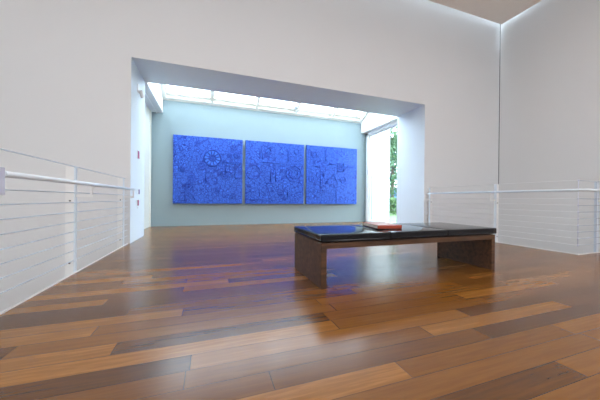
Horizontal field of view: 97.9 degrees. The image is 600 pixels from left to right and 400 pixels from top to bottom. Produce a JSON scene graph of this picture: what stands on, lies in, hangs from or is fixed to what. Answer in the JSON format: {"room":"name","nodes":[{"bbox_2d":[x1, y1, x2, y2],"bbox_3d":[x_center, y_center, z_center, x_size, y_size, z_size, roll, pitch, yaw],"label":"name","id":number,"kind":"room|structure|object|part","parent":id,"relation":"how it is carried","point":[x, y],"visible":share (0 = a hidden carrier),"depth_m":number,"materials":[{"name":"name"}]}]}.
{"room":"museum","nodes":[
{"label":"museum","id":0,"kind":"room"},
{"bbox_2d":[144,103,149,228],"bbox_3d":[-3.731,-0.666,5.947,0.200,3.345,1.785,0,0,-19],"label":"wall","id":1,"kind":"structure","parent":0,"point":[147,110],"depth_m":6.51,"materials":[{"name":"beige paint"}]},
{"bbox_2d":[149,110,151,226],"bbox_3d":[-3.714,-0.817,6.252,0.030,3.045,1.260,0,0,-19],"label":"trim","id":2,"kind":"structure","parent":1,"relation":"attached to","point":[150,110],"depth_m":6.79,"materials":[{"name":"beige paint"}]},
{"bbox_2d":[145,82,162,112],"bbox_3d":[-3.587,-3.066,6.031,0.490,1.455,1.875,0,0,-19],"label":"trim","id":3,"kind":"structure","parent":1,"relation":"attached to","point":[155,88],"depth_m":6.23,"materials":[{"name":"white paint"}]},
{"bbox_2d":[0,0,499,312],"bbox_3d":[-0.605,-0.715,5.575,12.516,9.700,0.975,0,0,-19],"label":"wall","id":4,"kind":"structure","parent":0,"point":[71,71],"depth_m":4.78,"materials":[{"name":"white paint"}]},
{"bbox_2d":[0,243,127,314],"bbox_3d":[-0.941,0.904,-1.128,0.006,0.332,11.480,0,0,-19],"label":"trim","id":5,"kind":"structure","parent":4,"relation":"attached to","point":[24,300],"depth_m":2.20,"materials":[{"name":"white metal"}]},
{"bbox_2d":[137,84,144,97],"bbox_3d":[-2.873,-1.960,4.725,0.104,0.226,0.130,0,0,-19],"label":"wall spotlight","id":6,"kind":"object","parent":4,"relation":"attached to","point":[139,91],"visible":1,"depth_m":4.70,"materials":[{"name":"white paint"}]},
{"bbox_2d":[361,113,396,133],"bbox_3d":[2.541,-3.017,8.168,0.270,1.455,1.875,0,0,-19],"label":"trim","id":7,"kind":"structure","parent":4,"relation":"attached to","point":[372,121],"depth_m":8.27,"materials":[{"name":"white paint"}]},
{"bbox_2d":[366,121,396,223],"bbox_3d":[2.611,-0.766,8.157,0.110,3.045,1.785,0,0,-19],"label":"window","id":8,"kind":"structure","parent":4,"relation":"in","point":[394,124],"depth_m":8.87,"materials":[{"name":"white paint"}]},
{"bbox_2d":[498,24,500,223],"bbox_3d":[5.454,-0.325,7.163,0.022,9.020,0.014,0,0,-19],"label":"trim","id":9,"kind":"structure","parent":4,"relation":"attached to","point":[500,24],"depth_m":7.15,"materials":[{"name":"white paint"}]},
{"bbox_2d":[151,100,365,224],"bbox_3d":[-0.950,-0.855,8.062,6.840,3.760,0.200,0,0,-19],"label":"wall","id":10,"kind":"structure","parent":0,"point":[177,118],"depth_m":7.70,"materials":[{"name":"teal paint"}]},
{"bbox_2d":[173,134,242,203],"bbox_3d":[-2.553,-0.826,7.336,1.834,1.854,0.138,0,0,-18],"label":"panel","id":11,"kind":"object","parent":10,"relation":"attached to","point":[206,170],"visible":1,"depth_m":7.27,"materials":[{"name":"paint"}]},
{"bbox_2d":[151,220,364,226],"bbox_3d":[-0.849,0.701,7.994,6.610,0.050,0.012,0,0,-19],"label":"baseboard","id":12,"kind":"structure","parent":10,"relation":"attached to","point":[348,220],"depth_m":7.81,"materials":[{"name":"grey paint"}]},
{"bbox_2d":[160,84,367,122],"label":"window","id":13,"kind":"structure","parent":10,"relation":"in","point":[171,96],"depth_m":7.72,"materials":[{"name":"beige paint"}]},
{"bbox_3d":[-2.754,-3.253,6.360,1.137,0.050,1.916,0,-27,-19],"label":"sash","id":14,"kind":"part","parent":13,"relation":"part of","materials":[{"name":"beige paint"}]},
{"bbox_3d":[-1.598,-3.244,6.763,1.199,0.050,1.916,0,-27,-19],"label":"sash","id":15,"kind":"part","parent":13,"relation":"part of","materials":[{"name":"beige paint"}]},
{"bbox_3d":[-0.427,-3.235,7.171,1.169,0.050,1.916,0,-27,-19],"label":"sash","id":16,"kind":"part","parent":13,"relation":"part of","materials":[{"name":"beige paint"}]},
{"bbox_3d":[0.739,-3.225,7.578,1.189,0.050,1.916,0,-27,-19],"label":"sash","id":17,"kind":"part","parent":13,"relation":"part of","materials":[{"name":"beige paint"}]},
{"bbox_3d":[1.840,-3.217,7.962,1.032,0.050,1.916,0,-27,-19],"label":"sash","id":18,"kind":"part","parent":13,"relation":"part of","materials":[{"name":"beige paint"}]},
{"bbox_2d":[245,140,303,203],"bbox_3d":[-0.750,-0.813,7.964,1.818,1.861,0.130,0,0,-19],"label":"panel","id":19,"kind":"object","parent":10,"relation":"attached to","point":[274,172],"visible":1,"depth_m":7.91,"materials":[{"name":"paint"}]},
{"bbox_2d":[305,145,356,203],"bbox_3d":[1.052,-0.801,8.594,1.824,1.866,0.136,0,0,-18],"label":"panel","id":20,"kind":"object","parent":10,"relation":"attached to","point":[331,172],"visible":1,"depth_m":8.54,"materials":[{"name":"paint"}]},
{"bbox_2d":[0,222,599,399],"bbox_3d":[2.595,0.924,1.614,9.016,0.300,14.330,0,0,-19],"label":"floor","id":21,"kind":"structure","parent":0,"point":[197,312],"depth_m":1.56,"materials":[{"name":"brown wood"}]},
{"bbox_2d":[0,148,134,293],"bbox_3d":[-1.735,0.283,1.244,0.232,1.226,6.468,0,0,-19],"label":"guard railing","id":22,"kind":"object","parent":21,"relation":"on","point":[70,180],"visible":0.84,"depth_m":2.59,"materials":[{"name":"metal"}]},
{"bbox_3d":[-1.653,-0.108,1.303,0.025,0.160,0.450,0,0,-19],"label":"rail plate","id":23,"kind":"part","parent":22,"relation":"part of","materials":[{"name":"white metal"}]},
{"bbox_3d":[-2.292,0.278,2.602,0.074,1.220,0.016,0,0,-19],"label":"post","id":24,"kind":"part","parent":22,"relation":"part of","materials":[{"name":"white metal"}]},
{"bbox_3d":[-2.185,-0.160,2.838,0.038,0.038,2.800,0,0,-19],"label":"handrail","id":25,"kind":"part","parent":22,"relation":"part of","materials":[{"name":"metal"}]},
{"bbox_3d":[-2.806,0.269,4.075,0.074,1.220,0.016,0,0,-19],"label":"post","id":26,"kind":"part","parent":22,"relation":"part of","materials":[{"name":"white metal"}]},
{"bbox_2d":[294,222,496,288],"bbox_3d":[1.048,0.524,2.881,2.107,0.466,0.749,0,0,-19],"label":"bench","id":27,"kind":"object","parent":21,"relation":"on","point":[469,244],"visible":0.92,"depth_m":2.61,"materials":[{"name":"brown wood"}]},
{"bbox_3d":[0.084,0.557,2.545,0.052,0.385,0.725,0,0,-19],"label":"panel","id":28,"kind":"part","parent":27,"relation":"part of","materials":[{"name":"brown wood"}]},
{"bbox_2d":[294,225,389,241],"bbox_3d":[0.385,0.321,2.648,0.698,0.071,0.749,0,0,-19],"label":"cushion","id":29,"kind":"object","parent":27,"relation":"on","point":[321,233],"depth_m":2.38,"materials":[{"name":"black leather"}]},
{"bbox_2d":[363,222,401,228],"bbox_3d":[0.869,0.271,2.793,0.262,0.036,0.364,0,0,-10],"label":"book","id":30,"kind":"object","parent":27,"relation":"on","point":[378,225],"visible":1,"depth_m":2.67,"materials":[{"name":"red paper"}]},
{"bbox_2d":[353,223,447,238],"bbox_3d":[1.046,0.326,2.879,0.697,0.071,0.749,0,0,-19],"label":"cushion","id":31,"kind":"object","parent":27,"relation":"on","point":[408,231],"depth_m":2.58,"materials":[{"name":"black leather"}]},
{"bbox_2d":[322,234,483,242],"bbox_3d":[1.048,0.367,2.880,2.030,0.010,0.645,0,0,-19],"label":"frame","id":32,"kind":"object","parent":27,"relation":"on","point":[479,234],"depth_m":2.51,"materials":[{"name":"brown wood"}]},
{"bbox_2d":[399,222,496,235],"bbox_3d":[1.711,0.332,3.111,0.706,0.071,0.749,0,0,-19],"label":"cushion","id":33,"kind":"object","parent":27,"relation":"on","point":[452,229],"depth_m":2.83,"materials":[{"name":"black leather"}]},
{"bbox_3d":[2.008,0.572,3.216,0.052,0.385,0.725,0,0,-19],"label":"panel","id":34,"kind":"part","parent":27,"relation":"part of","materials":[{"name":"brown wood"}]},
{"bbox_2d":[425,180,599,251],"bbox_3d":[4.636,0.326,5.345,2.614,1.232,2.917,0,0,-19],"label":"guard railing","id":35,"kind":"object","parent":21,"relation":"on","point":[596,190],"visible":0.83,"depth_m":4.25,"materials":[{"name":"metal"}]},
{"bbox_3d":[3.138,0.317,6.263,0.074,1.220,0.016,0,0,-19],"label":"post","id":36,"kind":"part","parent":35,"relation":"part of","materials":[{"name":"white metal"}]},
{"bbox_3d":[3.638,0.325,4.828,0.074,1.220,0.016,0,0,-19],"label":"post","id":37,"kind":"part","parent":35,"relation":"part of","materials":[{"name":"white metal"}]},
{"bbox_3d":[4.669,-0.135,5.260,2.614,0.038,2.739,0,0,-19],"label":"handrail","id":38,"kind":"part","parent":35,"relation":"part of","materials":[{"name":"metal"}]},
{"bbox_3d":[3.976,0.183,3.732,0.007,0.935,0.007,1,0,3],"label":"corner rod","id":39,"kind":"part","parent":35,"relation":"part of","materials":[{"name":"white metal"}]},
{"bbox_3d":[4.440,0.334,3.916,0.060,1.220,0.040,0,0,-19],"label":"post","id":40,"kind":"part","parent":35,"relation":"part of","materials":[{"name":"white metal"}]},
{"bbox_2d":[365,136,372,221],"bbox_3d":[-0.819,-0.646,7.955,7.020,3.345,0.090,0,0,-19],"label":"wall","id":41,"kind":"structure","parent":0,"point":[371,136],"depth_m":9.06,"materials":[{"name":"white paint"}]},
{"bbox_2d":[372,129,389,221],"bbox_3d":[2.817,-1.485,9.498,0.850,4.720,0.300,0,0,-19],"label":"wall","id":42,"kind":"structure","parent":0,"point":[381,141],"depth_m":9.38,"materials":[{"name":"white paint"}]},
{"bbox_2d":[429,0,541,24],"bbox_3d":[1.490,-4.781,-0.371,12.276,0.100,11.370,0,0,-19],"label":"ceiling","id":43,"kind":"structure","parent":0,"point":[497,11],"depth_m":6.40,"materials":[{"name":"beige paint"}]},
{"bbox_2d":[498,0,599,253],"bbox_3d":[7.396,-0.634,1.875,0.200,9.700,11.680,0,0,-19],"label":"wall","id":44,"kind":"structure","parent":0,"point":[550,51],"depth_m":6.08,"materials":[{"name":"white paint"}]},
{"bbox_2d":[497,242,577,254],"bbox_3d":[3.500,0.927,5.030,0.006,0.332,2.774,0,0,-19],"label":"trim","id":45,"kind":"structure","parent":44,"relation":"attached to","point":[497,242],"depth_m":4.16,"materials":[{"name":"white metal"}]},
{"label":"outside","id":46,"kind":"structure","parent":0,"visible":0},
{"bbox_2d":[388,213,396,222],"bbox_3d":[-0.635,0.954,40.003,105.150,0.380,64.045,0,0,-19],"label":"ground","id":47,"kind":"structure","parent":46,"point":[392,217],"depth_m":13.15,"materials":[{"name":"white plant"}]},
{"bbox_2d":[388,127,396,209],"bbox_3d":[7.912,-3.510,23.204,8.675,8.794,5.420,0,0,-19],"label":"tree","id":48,"kind":"object","parent":47,"relation":"on","point":[393,140],"visible":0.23,"depth_m":21.94,"materials":[{"name":"green plant"}]},
{"bbox_2d":[389,197,396,213],"bbox_3d":[8.253,0.382,17.334,10.119,1.133,1.033,0,0,-19],"label":"hedge","id":49,"kind":"object","parent":47,"relation":"on","point":[393,201],"visible":0.07,"depth_m":16.22,"materials":[{"name":"green plant"}]}
]}

